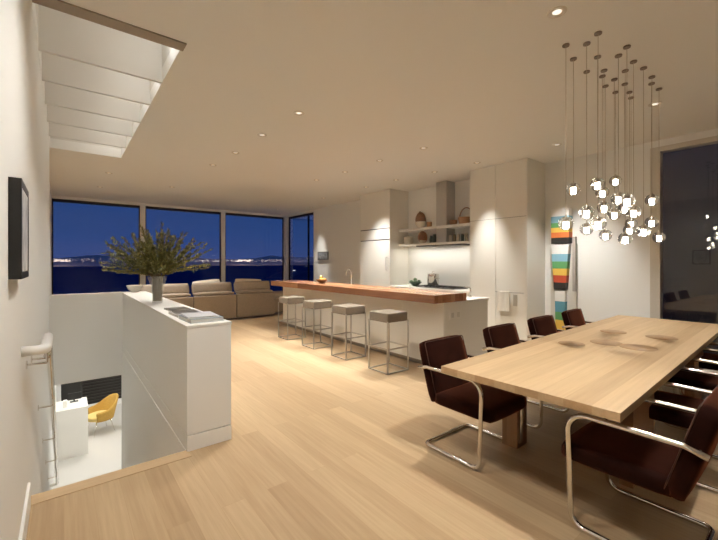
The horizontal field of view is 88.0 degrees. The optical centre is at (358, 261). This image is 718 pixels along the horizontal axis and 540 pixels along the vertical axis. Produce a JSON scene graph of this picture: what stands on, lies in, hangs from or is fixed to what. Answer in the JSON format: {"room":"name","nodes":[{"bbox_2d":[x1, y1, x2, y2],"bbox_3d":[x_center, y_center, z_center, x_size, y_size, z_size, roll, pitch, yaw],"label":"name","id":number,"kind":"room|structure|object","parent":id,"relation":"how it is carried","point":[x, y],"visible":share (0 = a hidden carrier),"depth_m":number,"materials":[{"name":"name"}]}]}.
{"room":"dining room","nodes":[
{"label":"dining room","id":0,"kind":"room"},
{"bbox_2d":[0,0,56,539],"bbox_3d":[-3.634,1.350,4.074,0.285,6.300,17.300,0,0,-38],"label":"wall","id":1,"kind":"structure","parent":0,"point":[24,138],"depth_m":1.95,"materials":[{"name":"white paint"}]},
{"bbox_2d":[8,177,28,279],"bbox_3d":[-1.504,-0.135,1.647,0.040,0.410,0.390,0,0,-38],"label":"picture frame","id":2,"kind":"object","parent":1,"relation":"attached to","point":[18,194],"visible":1,"depth_m":1.50,"materials":[{"name":"black paint"}]},
{"bbox_2d":[22,188,27,271],"bbox_3d":[-1.490,-0.135,1.658,0.002,0.350,0.330,0,0,-38],"label":"print","id":3,"kind":"object","parent":2,"relation":"attached to","point":[24,192],"depth_m":1.64},
{"bbox_2d":[18,482,30,539],"bbox_3d":[-0.085,1.427,-0.163,0.014,0.145,6.250,0,0,-38],"label":"baseboard","id":4,"kind":"structure","parent":1,"relation":"attached to","point":[27,505],"depth_m":2.04,"materials":[{"name":"white"}]},
{"bbox_2d":[21,332,58,486],"bbox_3d":[-3.183,1.933,3.832,0.122,2.979,4.775,0,0,-38],"label":"handrail","id":5,"kind":"object","parent":1,"relation":"attached to","point":[45,347],"visible":0.98,"depth_m":2.75,"materials":[{"name":"white metal"}]},
{"bbox_2d":[49,292,122,383],"bbox_3d":[-4.324,1.175,5.926,0.935,1.350,0.120,0,0,-38],"label":"wall","id":6,"kind":"structure","parent":1,"relation":"attached to","point":[86,329],"depth_m":5.86,"materials":[{"name":"white paint"}]},
{"bbox_2d":[52,198,139,294],"bbox_3d":[-7.502,-0.110,10.713,2.070,3.220,0.050,0,0,-38],"label":"window","id":7,"kind":"structure","parent":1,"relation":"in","point":[53,199],"depth_m":10.50,"materials":[{"name":"brown metal"}]},
{"bbox_2d":[38,4,161,147],"bbox_3d":[-3.212,-2.022,4.533,0.942,0.435,2.775,0,0,-38],"label":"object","id":8,"kind":"structure","parent":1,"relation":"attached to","point":[97,77],"depth_m":3.85,"materials":[{"name":"white paint"}]},
{"bbox_2d":[32,0,186,50],"bbox_3d":[-1.834,-1.795,2.811,0.962,0.014,0.125,0,0,-38],"label":"trim","id":9,"kind":"structure","parent":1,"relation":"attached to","point":[58,5],"depth_m":2.78,"materials":[{"name":"brown wood"}]},
{"bbox_2d":[53,403,120,488],"bbox_3d":[-3.853,4.550,7.920,4.600,0.100,11.000,0,0,-38],"label":"floor","id":10,"kind":"structure","parent":0,"point":[103,456],"depth_m":8.56,"materials":[{"name":"white"}]},
{"bbox_2d":[56,397,87,460],"bbox_3d":[-6.832,3.940,8.851,0.594,1.120,0.760,0,0,-38],"label":"reception desk","id":11,"kind":"object","parent":10,"relation":"on","point":[72,420],"visible":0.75,"depth_m":8.58,"materials":[{"name":"white paint"}]},
{"bbox_2d":[68,392,80,402],"bbox_3d":[-6.893,3.275,9.019,0.260,0.210,0.100,0,0,-38],"label":"monitor","id":12,"kind":"object","parent":11,"relation":"on","point":[77,395],"visible":1,"depth_m":9.00,"materials":[{"name":"black paint"}]},
{"bbox_2d":[61,381,82,400],"bbox_3d":[-7.894,3.777,10.270,0.545,1.445,0.566,0,0,-38],"label":"computer monitor","id":13,"kind":"object","parent":10,"relation":"on","point":[66,389],"visible":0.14,"depth_m":10.40,"materials":[{"name":"black paint"}]},
{"bbox_2d":[88,393,118,436],"bbox_3d":[-6.835,4.049,9.911,0.766,0.908,0.722,0,0,34],"label":"armchair","id":14,"kind":"object","parent":10,"relation":"on","point":[104,410],"visible":0.98,"depth_m":9.91,"materials":[{"name":"yellow fabric"}]},
{"bbox_2d":[88,410,105,421],"bbox_3d":[-6.875,4.077,9.851,0.580,0.165,0.580,0,0,34],"label":"seat cushion","id":15,"kind":"object","parent":14,"relation":"on","point":[92,417],"depth_m":9.64,"materials":[{"name":"yellow fabric"}]},
{"bbox_2d":[54,374,120,385],"bbox_3d":[-5.185,1.855,9.601,4.600,0.090,6.710,0,0,-38],"label":"ceiling","id":16,"kind":"structure","parent":0,"point":[117,374],"depth_m":5.97,"materials":[{"name":"white paint"}]},
{"bbox_2d":[57,385,120,407],"bbox_3d":[-7.244,3.200,12.218,4.175,2.600,0.150,0,0,-38],"label":"wall","id":17,"kind":"structure","parent":0,"point":[58,386],"depth_m":10.92,"materials":[{"name":"white paint"}]},
{"bbox_2d":[82,375,120,403],"bbox_3d":[-7.987,3.130,11.623,1.880,2.460,0.100,0,0,-38],"label":"window","id":18,"kind":"structure","parent":17,"relation":"in","point":[95,390],"depth_m":11.55,"materials":[{"name":"black paint"}]},
{"bbox_2d":[52,195,285,216],"bbox_3d":[-5.606,-1.760,12.273,6.980,0.080,0.200,0,0,-38],"label":"wall","id":19,"kind":"structure","parent":0,"point":[53,196],"depth_m":11.62,"materials":[{"name":"white paint"}]},
{"bbox_2d":[140,205,144,284],"bbox_3d":[-6.645,-0.110,11.411,0.140,3.220,0.180,0,0,-38],"label":"trim","id":20,"kind":"structure","parent":19,"relation":"attached to","point":[142,208],"depth_m":11.34,"materials":[{"name":"white paint"}]},
{"bbox_2d":[145,206,220,284],"bbox_3d":[-5.684,-0.110,12.154,2.290,3.220,0.050,0,0,-38],"label":"window","id":21,"kind":"structure","parent":19,"relation":"in","point":[146,207],"depth_m":12.41,"materials":[{"name":"brown metal"}]},
{"bbox_2d":[221,212,224,281],"bbox_3d":[-4.741,-0.110,12.920,0.140,3.220,0.180,0,0,-38],"label":"trim","id":22,"kind":"structure","parent":19,"relation":"attached to","point":[222,213],"depth_m":12.84,"materials":[{"name":"white paint"}]},
{"bbox_2d":[225,213,283,290],"bbox_3d":[-3.799,-0.110,13.647,2.240,3.220,0.050,0,0,-38],"label":"window","id":23,"kind":"structure","parent":19,"relation":"in","point":[231,214],"depth_m":13.89,"materials":[{"name":"brown metal"}]},
{"bbox_2d":[121,295,230,468],"bbox_3d":[-2.541,2.515,4.708,0.354,3.970,4.245,0,0,-38],"label":"wall","id":24,"kind":"structure","parent":0,"point":[189,370],"depth_m":3.47,"materials":[{"name":"white paint"}]},
{"bbox_2d":[31,450,191,504],"bbox_3d":[-1.699,1.516,2.623,0.945,0.039,0.122,0,0,-38],"label":"trim","id":25,"kind":"structure","parent":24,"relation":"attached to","point":[84,484],"depth_m":2.57,"materials":[{"name":"brown wood"}]},
{"bbox_2d":[123,346,230,451],"bbox_3d":[-2.537,1.440,4.707,0.350,0.119,4.249,0,0,-38],"label":"baseboard","id":26,"kind":"structure","parent":24,"relation":"attached to","point":[192,442],"depth_m":3.12,"materials":[{"name":"white paint"}]},
{"bbox_2d":[122,291,231,328],"bbox_3d":[-2.538,0.517,4.707,0.358,0.025,4.249,0,0,-38],"label":"trim","id":27,"kind":"structure","parent":24,"relation":"on","point":[145,298],"depth_m":4.22,"materials":[{"name":"white paint"}]},
{"bbox_2d":[126,285,142,291],"bbox_3d":[-3.756,0.447,6.236,0.250,0.115,0.250,0,0,-38],"label":"bowl","id":28,"kind":"object","parent":27,"relation":"on","point":[133,288],"visible":0.94,"depth_m":6.17,"materials":[{"name":"white ceramic"}]},
{"bbox_2d":[164,307,190,311],"bbox_3d":[-1.922,0.497,3.938,0.200,0.014,0.260,0,0,-41],"label":"magazine","id":29,"kind":"object","parent":27,"relation":"on","point":[170,309],"visible":0.88,"depth_m":3.92,"materials":[{"name":"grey paper"}]},
{"bbox_2d":[168,310,201,317],"bbox_3d":[-1.650,0.494,3.579,0.260,0.020,0.340,0,0,-40],"label":"book","id":30,"kind":"object","parent":27,"relation":"on","point":[171,312],"visible":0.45,"depth_m":3.50,"materials":[{"name":"white paper"}]},
{"bbox_2d":[172,309,198,313],"bbox_3d":[-1.677,0.479,3.596,0.200,0.009,0.260,0,0,-36],"label":"magazine","id":31,"kind":"object","parent":30,"relation":"on","point":[186,310],"visible":0.83,"depth_m":3.57,"materials":[{"name":"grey paper"}]},
{"bbox_2d":[179,315,222,323],"bbox_3d":[-1.388,0.488,3.264,0.270,0.032,0.360,0,0,-40],"label":"book","id":32,"kind":"object","parent":27,"relation":"on","point":[220,318],"visible":0.67,"depth_m":3.14,"materials":[{"name":"grey paper"}]},
{"bbox_2d":[181,311,218,318],"bbox_3d":[-1.404,0.466,3.277,0.250,0.012,0.330,0,0,-35],"label":"magazine","id":33,"kind":"object","parent":32,"relation":"on","point":[193,315],"visible":1,"depth_m":3.21,"materials":[{"name":"white paper"}]},
{"bbox_3d":[-2.481,0.340,4.579,0.224,0.330,0.224,0,0,-38],"label":"glass vase","id":34,"kind":"object","parent":27,"relation":"on","visible":0},
{"bbox_2d":[99,222,212,300],"bbox_3d":[-2.425,-0.011,4.595,1.300,0.973,1.447,0,0,-38],"label":"leafy branches","id":35,"kind":"object","parent":34,"relation":"in","point":[152,262],"visible":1,"depth_m":4.47,"materials":[{"name":"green plant"}]},
{"bbox_2d":[286,200,359,284],"bbox_3d":[-1.123,-0.150,12.541,0.380,3.300,5.349,0,0,-38],"label":"wall","id":36,"kind":"structure","parent":0,"point":[336,228],"depth_m":11.67,"materials":[{"name":"white paint"}]},
{"bbox_2d":[284,217,288,279],"bbox_3d":[-2.812,-0.110,14.334,0.160,3.220,0.240,0,0,-38],"label":"trim","id":37,"kind":"structure","parent":36,"relation":"attached to","point":[286,219],"depth_m":14.24,"materials":[{"name":"white paint"}]},
{"bbox_2d":[289,212,312,280],"bbox_3d":[-2.101,-0.110,13.558,0.050,3.220,1.860,0,0,-38],"label":"window","id":38,"kind":"structure","parent":36,"relation":"in","point":[307,214],"depth_m":13.15,"materials":[{"name":"brown metal"}]},
{"bbox_2d":[318,252,328,259],"bbox_3d":[-1.192,-0.205,12.300,0.028,0.270,0.620,0,0,-38],"label":"wall screen","id":39,"kind":"object","parent":36,"relation":"attached to","point":[321,255],"visible":1,"depth_m":12.25,"materials":[{"name":"grey"}]},
{"bbox_2d":[26,312,717,539],"bbox_3d":[-0.480,1.650,5.999,7.500,0.300,16.400,0,0,-38],"label":"floor","id":40,"kind":"structure","parent":0,"point":[321,445],"depth_m":2.59,"materials":[{"name":"brown wood"}]},
{"bbox_2d":[140,281,282,318],"bbox_3d":[-3.614,1.013,10.074,4.250,0.975,1.120,0,0,-38],"label":"sectional sofa","id":41,"kind":"object","parent":40,"relation":"on","point":[252,298],"visible":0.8,"depth_m":9.61,"materials":[{"name":"beige fabric"}]},
{"bbox_2d":[140,283,188,293],"bbox_3d":[-4.653,0.670,8.893,1.105,0.289,0.225,0,0,-38],"label":"cushion","id":42,"kind":"object","parent":41,"relation":"on","point":[182,287],"depth_m":8.91,"materials":[{"name":"beige fabric"}]},
{"bbox_2d":[191,282,231,293],"bbox_3d":[-3.779,0.670,9.586,1.005,0.289,0.225,0,0,-38],"label":"cushion","id":43,"kind":"object","parent":41,"relation":"on","point":[210,286],"depth_m":9.48,"materials":[{"name":"beige fabric"}]},
{"bbox_2d":[234,281,269,291],"bbox_3d":[-2.939,0.670,10.252,1.020,0.289,0.225,0,0,-38],"label":"cushion","id":44,"kind":"object","parent":41,"relation":"on","point":[242,285],"depth_m":10.14,"materials":[{"name":"beige fabric"}]},
{"bbox_2d":[268,291,282,298],"bbox_3d":[-2.355,0.980,11.149,0.920,0.200,0.800,0,0,-38],"label":"seat cushion","id":45,"kind":"object","parent":41,"relation":"on","point":[277,293],"depth_m":10.72,"materials":[{"name":"beige fabric"}]},
{"bbox_2d":[278,296,305,339],"bbox_3d":[-1.336,1.095,7.401,0.404,0.810,0.404,0,0,-38],"label":"bar stool","id":46,"kind":"object","parent":40,"relation":"on","point":[287,300],"visible":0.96,"depth_m":7.31,"materials":[{"name":"metal"}]},
{"bbox_2d":[302,299,332,349],"bbox_3d":[-0.746,1.095,6.657,0.404,0.810,0.404,0,0,-38],"label":"bar stool","id":47,"kind":"object","parent":40,"relation":"on","point":[320,304],"visible":0.96,"depth_m":6.58,"materials":[{"name":"fabric"}]},
{"bbox_2d":[331,303,365,359],"bbox_3d":[-0.167,1.095,5.942,0.404,0.810,0.404,0,0,-38],"label":"bar stool","id":48,"kind":"object","parent":40,"relation":"on","point":[350,309],"visible":1,"depth_m":5.86,"materials":[{"name":"metal"}]},
{"bbox_2d":[360,189,407,286],"bbox_3d":[0.620,-0.149,9.755,0.707,3.298,1.180,0,0,-38],"label":"tall cabinet","id":49,"kind":"object","parent":40,"relation":"on","point":[383,213],"visible":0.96,"depth_m":9.38,"materials":[{"name":"white paint"}]},
{"bbox_2d":[283,287,489,363],"bbox_3d":[0.092,1.025,7.253,1.095,0.950,4.785,0,0,-38],"label":"kitchen island","id":50,"kind":"object","parent":40,"relation":"on","point":[468,318],"visible":0.52,"depth_m":5.71,"materials":[{"name":"white paint"}]},
{"bbox_2d":[271,280,465,303],"bbox_3d":[-0.270,0.494,7.014,0.690,0.109,4.930,0,0,-38],"label":"wooden slab","id":51,"kind":"object","parent":50,"relation":"on","point":[415,295],"visible":1,"depth_m":5.93,"materials":[{"name":"brown wood"}]},
{"bbox_2d":[449,310,460,319],"bbox_3d":[1.349,0.740,5.212,0.250,0.120,0.007,0,0,-38],"label":"outlet plate","id":52,"kind":"object","parent":50,"relation":"attached to","point":[453,314],"depth_m":5.21,"materials":[{"name":"white paint"}]},
{"bbox_2d":[368,309,408,374],"bbox_3d":[0.411,1.095,5.213,0.404,0.810,0.404,0,0,-38],"label":"bar stool","id":53,"kind":"object","parent":40,"relation":"on","point":[388,316],"visible":1,"depth_m":5.17,"materials":[{"name":"silver metal"}]},
{"bbox_2d":[417,335,526,469],"bbox_3d":[0.914,1.080,3.033,0.601,0.838,0.698,0,0,-38],"label":"dining chair","id":54,"kind":"object","parent":40,"relation":"on","point":[484,403],"visible":0.8,"depth_m":2.99,"materials":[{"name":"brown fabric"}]},
{"bbox_2d":[470,158,544,342],"bbox_3d":[2.769,-0.149,7.044,0.707,3.298,1.160,0,0,-38],"label":"tall cabinet","id":55,"kind":"object","parent":40,"relation":"on","point":[507,200],"visible":0.93,"depth_m":6.71,"materials":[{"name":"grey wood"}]},
{"bbox_2d":[497,291,509,311],"bbox_3d":[2.605,0.702,6.697,0.042,0.356,0.220,0,0,-38],"label":"dish towel","id":56,"kind":"object","parent":55,"relation":"hanging from","point":[503,297],"visible":1,"depth_m":6.68,"materials":[{"name":"beige fabric"}]},
{"bbox_2d":[482,323,569,428],"bbox_3d":[1.670,1.080,3.689,0.601,0.838,0.698,0,0,-38],"label":"dining chair","id":57,"kind":"object","parent":40,"relation":"on","point":[496,337],"visible":0.41,"depth_m":3.79,"materials":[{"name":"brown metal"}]},
{"bbox_2d":[527,315,564,339],"bbox_3d":[2.403,1.080,4.309,0.601,0.838,0.698,0,0,-38],"label":"dining chair","id":58,"kind":"object","parent":40,"relation":"on","point":[540,326],"visible":0.31,"depth_m":4.43,"materials":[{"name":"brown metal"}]},
{"bbox_2d":[551,208,577,329],"bbox_3d":[3.558,0.285,6.498,0.149,2.430,0.435,0,0,-38],"label":"striped totem","id":59,"kind":"object","parent":40,"relation":"on","point":[564,255],"visible":0.77,"depth_m":6.44,"materials":[{"name":"multicoloured"}]},
{"bbox_2d":[561,308,591,329],"bbox_3d":[3.162,1.080,4.961,0.601,0.838,0.698,0,0,-40],"label":"dining chair","id":60,"kind":"object","parent":40,"relation":"on","point":[572,318],"visible":0.29,"depth_m":5.06,"materials":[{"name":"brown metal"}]},
{"bbox_2d":[441,315,717,488],"bbox_3d":[2.519,1.130,3.605,4.080,0.740,1.110,0,0,-40],"label":"dining table","id":61,"kind":"object","parent":40,"relation":"on","point":[613,383],"visible":0.85,"depth_m":2.79,"materials":[{"name":"brown wood"}]},
{"bbox_2d":[558,341,584,345],"bbox_3d":[1.978,0.757,3.462,0.220,0.004,0.220,0,0,-38],"label":"wooden trivet","id":62,"kind":"object","parent":61,"relation":"on","point":[569,343],"visible":1,"depth_m":3.45,"materials":[{"name":"beige wood"}]},
{"bbox_2d":[590,339,621,345],"bbox_3d":[2.328,0.757,3.505,0.260,0.004,0.260,0,0,-38],"label":"wooden trivet","id":63,"kind":"object","parent":61,"relation":"on","point":[596,341],"visible":1,"depth_m":3.49,"materials":[{"name":"beige wood"}]},
{"bbox_2d":[600,329,626,333],"bbox_3d":[2.767,0.757,4.048,0.240,0.004,0.240,0,0,-38],"label":"wooden trivet","id":64,"kind":"object","parent":61,"relation":"on","point":[606,330],"visible":1,"depth_m":4.04,"materials":[{"name":"beige wood"}]},
{"bbox_2d":[619,344,657,350],"bbox_3d":[2.475,0.757,3.301,0.280,0.004,0.280,0,0,-38],"label":"wooden trivet","id":65,"kind":"object","parent":61,"relation":"on","point":[637,347],"visible":1,"depth_m":3.29,"materials":[{"name":"beige wood"}]},
{"bbox_2d":[645,335,677,339],"bbox_3d":[3.042,0.757,3.742,0.260,0.004,0.260,0,0,-38],"label":"wooden trivet","id":66,"kind":"object","parent":61,"relation":"on","point":[662,337],"visible":1,"depth_m":3.72,"materials":[{"name":"beige wood"}]},
{"bbox_2d":[561,385,717,539],"bbox_3d":[1.596,1.080,2.083,0.601,0.838,0.698,0,0,-38],"label":"dining chair","id":67,"kind":"object","parent":40,"relation":"on","point":[659,464],"visible":0.91,"depth_m":1.98,"materials":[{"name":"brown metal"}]},
{"bbox_2d":[649,367,717,492],"bbox_3d":[2.427,1.080,2.735,0.601,0.838,0.698,0,0,-39],"label":"dining chair","id":68,"kind":"object","parent":40,"relation":"on","point":[656,412],"visible":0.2,"depth_m":2.67,"materials":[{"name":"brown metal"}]},
{"bbox_2d":[659,348,717,430],"bbox_3d":[3.189,1.080,3.416,0.601,0.838,0.698,0,0,-40],"label":"dining chair","id":69,"kind":"object","parent":40,"relation":"on","point":[703,381],"visible":0.24,"depth_m":3.35,"materials":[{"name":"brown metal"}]},
{"bbox_2d":[679,342,717,394],"bbox_3d":[3.936,1.080,4.084,0.601,0.838,0.698,0,0,-41],"label":"dining chair","id":70,"kind":"object","parent":40,"relation":"on","point":[708,356],"visible":0.19,"depth_m":3.99,"materials":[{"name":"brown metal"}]},
{"bbox_3d":[1.724,1.055,8.417,0.639,0.890,2.280,0,0,-38],"label":"base cabinet","id":71,"kind":"object","parent":40,"relation":"on","visible":0},
{"bbox_2d":[390,284,469,292],"bbox_3d":[1.720,0.590,8.414,0.649,0.039,2.286,0,0,-38],"label":"countertop","id":72,"kind":"structure","parent":71,"relation":"on","point":[405,285],"depth_m":8.12,"materials":[{"name":"white stone"}]},
{"bbox_2d":[416,285,467,289],"bbox_3d":[1.819,0.550,8.249,0.480,0.040,1.070,0,0,-38],"label":"cooktop","id":73,"kind":"object","parent":72,"relation":"in","point":[424,286],"visible":0.97,"depth_m":8.14,"materials":[{"name":"black glass"}]},
{"bbox_2d":[427,271,439,284],"bbox_3d":[1.697,0.368,8.516,0.270,0.321,0.352,0,0,-38],"label":"stock pot","id":74,"kind":"object","parent":73,"relation":"on","point":[432,278],"visible":1,"depth_m":8.41,"materials":[{"name":"silver metal"}]},
{"bbox_2d":[32,0,717,214],"bbox_3d":[-0.480,-1.875,5.999,7.500,0.150,16.400,0,0,-38],"label":"ceiling","id":75,"kind":"structure","parent":0,"point":[487,82],"depth_m":3.90,"materials":[{"name":"white paint"}]},
{"bbox_2d":[35,3,171,148],"bbox_3d":[-3.185,-2.150,4.500,1.042,0.400,4.290,0,0,-38],"label":"skylight well","id":76,"kind":"object","parent":75,"relation":"attached to","point":[166,50],"visible":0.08,"depth_m":4.14,"materials":[{"name":"white paint"}]},
{"bbox_2d":[547,6,566,17],"bbox_3d":[1.426,-1.798,2.678,0.132,0.009,0.132,0,0,-38],"label":"recessed light","id":77,"kind":"object","parent":75,"relation":"in","point":[559,11],"visible":1,"depth_m":2.67,"materials":[{"name":"white metal"}]},
{"bbox_2d":[558,43,573,230],"bbox_3d":[1.713,-1.030,3.080,0.116,1.538,0.116,0,0,-38],"label":"globe pendant","id":78,"kind":"object","parent":75,"relation":"hanging from","point":[565,223],"visible":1,"depth_m":3.05,"materials":[{"name":"clear glass"}]},
{"bbox_2d":[566,57,580,195],"bbox_3d":[1.895,-1.192,3.287,0.116,1.214,0.116,0,0,-38],"label":"globe pendant","id":79,"kind":"object","parent":75,"relation":"hanging from","point":[572,189],"visible":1,"depth_m":3.28,"materials":[{"name":"clear glass"}]},
{"bbox_2d":[579,41,594,219],"bbox_3d":[1.871,-1.073,3.056,0.116,1.451,0.116,0,0,-38],"label":"globe pendant","id":80,"kind":"object","parent":75,"relation":"hanging from","point":[586,212],"visible":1,"depth_m":3.05,"materials":[{"name":"clear glass"}]},
{"bbox_2d":[580,70,593,234],"bbox_3d":[2.147,-1.026,3.508,0.116,1.545,0.116,0,0,-38],"label":"globe pendant","id":81,"kind":"object","parent":75,"relation":"hanging from","point":[585,229],"visible":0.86,"depth_m":3.48,"materials":[{"name":"clear glass"}]},
{"bbox_2d":[590,55,604,190],"bbox_3d":[2.088,-1.211,3.255,0.116,1.176,0.116,0,0,-38],"label":"globe pendant","id":82,"kind":"object","parent":75,"relation":"hanging from","point":[597,184],"visible":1,"depth_m":3.25,"materials":[{"name":"clear glass"}]},
{"bbox_2d":[589,31,606,230],"bbox_3d":[1.875,-1.022,2.918,0.116,1.555,0.116,0,0,-38],"label":"globe pendant","id":83,"kind":"object","parent":75,"relation":"hanging from","point":[598,223],"visible":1,"depth_m":2.89,"materials":[{"name":"clear glass"}]},
{"bbox_2d":[595,74,608,198],"bbox_3d":[2.349,-1.206,3.592,0.116,1.187,0.116,0,0,-38],"label":"globe pendant","id":84,"kind":"object","parent":75,"relation":"hanging from","point":[604,192],"visible":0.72,"depth_m":3.59,"materials":[{"name":"clear glass"}]},
{"bbox_2d":[597,69,610,213],"bbox_3d":[2.296,-1.125,3.486,0.116,1.347,0.116,0,0,-38],"label":"globe pendant","id":85,"kind":"object","parent":75,"relation":"hanging from","point":[604,207],"visible":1,"depth_m":3.46,"materials":[{"name":"clear glass"}]},
{"bbox_2d":[599,84,611,240],"bbox_3d":[2.514,-1.007,3.794,0.116,1.584,0.116,0,0,-38],"label":"globe pendant","id":86,"kind":"object","parent":75,"relation":"hanging from","point":[605,235],"visible":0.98,"depth_m":3.79,"materials":[{"name":"clear glass"}]},
{"bbox_2d":[607,78,620,219],"bbox_3d":[2.508,-1.105,3.655,0.116,1.388,0.116,0,0,-38],"label":"globe pendant","id":87,"kind":"object","parent":75,"relation":"hanging from","point":[613,214],"visible":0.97,"depth_m":3.65,"materials":[{"name":"clear glass"}]},
{"bbox_2d":[609,91,621,185],"bbox_3d":[2.711,-1.299,3.932,0.116,1.000,0.116,0,0,-38],"label":"globe pendant","id":88,"kind":"object","parent":75,"relation":"hanging from","point":[611,180],"visible":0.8,"depth_m":3.93,"materials":[{"name":"clear glass"}]},
{"bbox_2d":[610,53,623,205],"bbox_3d":[2.256,-1.145,3.235,0.116,1.307,0.116,0,0,-38],"label":"globe pendant","id":89,"kind":"object","parent":75,"relation":"hanging from","point":[615,197],"visible":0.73,"depth_m":3.23,"materials":[{"name":"clear glass"}]},
{"bbox_2d":[618,69,632,244],"bbox_3d":[2.498,-0.980,3.491,0.116,1.637,0.116,0,0,-38],"label":"globe pendant","id":90,"kind":"object","parent":75,"relation":"hanging from","point":[625,238],"visible":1,"depth_m":3.46,"materials":[{"name":"clear glass"}]},
{"bbox_2d":[618,44,635,207],"bbox_3d":[2.234,-1.125,3.101,0.116,1.348,0.116,0,0,-38],"label":"globe pendant","id":91,"kind":"object","parent":75,"relation":"hanging from","point":[627,200],"visible":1,"depth_m":3.07,"materials":[{"name":"clear glass"}]},
{"bbox_2d":[623,91,635,234],"bbox_3d":[2.858,-1.040,3.932,0.116,1.518,0.116,0,0,-38],"label":"globe pendant","id":92,"kind":"object","parent":75,"relation":"hanging from","point":[629,228],"visible":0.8,"depth_m":3.93,"materials":[{"name":"clear glass"}]},
{"bbox_2d":[625,96,637,226],"bbox_3d":[2.971,-1.081,4.063,0.116,1.436,0.116,0,0,-38],"label":"globe pendant","id":93,"kind":"object","parent":75,"relation":"hanging from","point":[634,222],"visible":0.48,"depth_m":4.02,"materials":[{"name":"clear glass"}]},
{"bbox_2d":[626,60,641,218],"bbox_3d":[2.458,-1.093,3.331,0.116,1.411,0.116,0,0,-38],"label":"globe pendant","id":94,"kind":"object","parent":75,"relation":"hanging from","point":[633,212],"visible":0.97,"depth_m":3.33,"materials":[{"name":"clear glass"}]},
{"bbox_2d":[636,66,651,236],"bbox_3d":[2.632,-1.014,3.441,0.116,1.570,0.116,0,0,-38],"label":"globe pendant","id":95,"kind":"object","parent":75,"relation":"hanging from","point":[643,230],"visible":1,"depth_m":3.44,"materials":[{"name":"clear glass"}]},
{"bbox_2d":[644,82,658,227],"bbox_3d":[2.942,-1.071,3.741,0.116,1.457,0.116,0,0,-38],"label":"globe pendant","id":96,"kind":"object","parent":75,"relation":"hanging from","point":[652,222],"visible":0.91,"depth_m":3.74,"materials":[{"name":"clear glass"}]},
{"bbox_2d":[644,75,659,205],"bbox_3d":[2.841,-1.171,3.608,0.116,1.257,0.116,0,0,-38],"label":"globe pendant","id":97,"kind":"object","parent":75,"relation":"hanging from","point":[652,199],"visible":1,"depth_m":3.58,"materials":[{"name":"clear glass"}]},
{"bbox_2d":[652,87,665,242],"bbox_3d":[3.112,-0.999,3.859,0.116,1.600,0.116,0,0,-38],"label":"globe pendant","id":98,"kind":"object","parent":75,"relation":"hanging from","point":[658,237],"visible":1,"depth_m":3.83,"materials":[{"name":"clear glass"}]},
{"bbox_2d":[408,128,717,323],"bbox_3d":[4.042,-0.150,6.170,0.200,3.300,11.050,0,0,-38],"label":"wall","id":99,"kind":"structure","parent":0,"point":[614,277],"depth_m":6.20,"materials":[{"name":"white paint"}]},
{"bbox_2d":[399,223,469,232],"bbox_3d":[1.838,-0.780,8.507,0.349,0.060,2.286,0,0,-38],"label":"wall shelf","id":100,"kind":"object","parent":99,"relation":"attached to","point":[462,225],"visible":0.71,"depth_m":8.42,"materials":[{"name":"white paint"}]},
{"bbox_2d":[415,211,425,221],"bbox_3d":[1.509,-1.037,9.170,0.080,0.420,0.340,0,0,-38],"label":"woven tray","id":101,"kind":"object","parent":100,"relation":"on","point":[420,216],"visible":0.66,"depth_m":9.13,"materials":[{"name":"wicker"}]},
{"bbox_2d":[458,207,469,223],"bbox_3d":[2.285,-0.991,7.936,0.350,0.361,0.352,0,0,-38],"label":"basket","id":102,"kind":"object","parent":100,"relation":"on","point":[466,219],"visible":0.62,"depth_m":7.82,"materials":[{"name":"wicker"}]},
{"bbox_2d":[399,241,469,246],"bbox_3d":[1.838,-0.415,8.507,0.349,0.050,2.286,0,0,-38],"label":"wall shelf","id":103,"kind":"object","parent":99,"relation":"attached to","point":[454,242],"visible":0.57,"depth_m":8.37,"materials":[{"name":"white paint"}]},
{"bbox_2d":[418,231,426,242],"bbox_3d":[1.513,-0.593,8.937,0.076,0.299,0.300,0,0,-38],"label":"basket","id":104,"kind":"object","parent":103,"relation":"on","point":[422,235],"visible":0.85,"depth_m":8.89,"materials":[{"name":"wicker"}]},
{"bbox_2d":[416,180,469,246],"bbox_3d":[1.908,-1.079,8.435,0.329,1.439,1.350,0,0,-38],"label":"range hood","id":105,"kind":"object","parent":99,"relation":"attached to","point":[445,190],"visible":0.77,"depth_m":8.30,"materials":[{"name":"metal"}]},
{"bbox_2d":[650,135,717,372],"bbox_3d":[5.933,-0.100,3.720,0.160,3.200,4.860,0,0,-38],"label":"door","id":106,"kind":"structure","parent":99,"relation":"in","point":[656,249],"depth_m":5.51,"materials":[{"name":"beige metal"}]},
{"bbox_2d":[663,143,717,349],"bbox_3d":[7.439,-1.100,4.620,0.200,5.800,12.000,0,0,-38],"label":"glass pane","id":107,"kind":"structure","parent":0,"point":[690,176],"depth_m":6.51,"materials":[{"name":"grey"}]},
{"label":"outside","id":108,"kind":"structure","parent":0,"visible":0},
{"bbox_2d":[53,265,312,296],"bbox_3d":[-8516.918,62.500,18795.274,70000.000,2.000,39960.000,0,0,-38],"label":"sea","id":109,"kind":"structure","parent":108,"point":[66,279],"depth_m":1475.98,"materials":[{"name":"blue liquid"}]},
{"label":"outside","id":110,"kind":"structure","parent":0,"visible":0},
{"bbox_2d":[267,270,312,280],"bbox_3d":[-82.294,36.166,457.938,42.683,50.669,60.000,0,0,-38],"label":"headland","id":111,"kind":"structure","parent":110,"point":[297,274],"depth_m":440.80,"materials":[{"name":"blue"}]},
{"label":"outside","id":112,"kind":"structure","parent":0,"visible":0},
{"bbox_2d":[53,255,312,266],"bbox_3d":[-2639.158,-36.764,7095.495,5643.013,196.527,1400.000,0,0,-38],"label":"city lights","id":113,"kind":"object","parent":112,"point":[77,260],"visible":0.47,"depth_m":6408.24,"materials":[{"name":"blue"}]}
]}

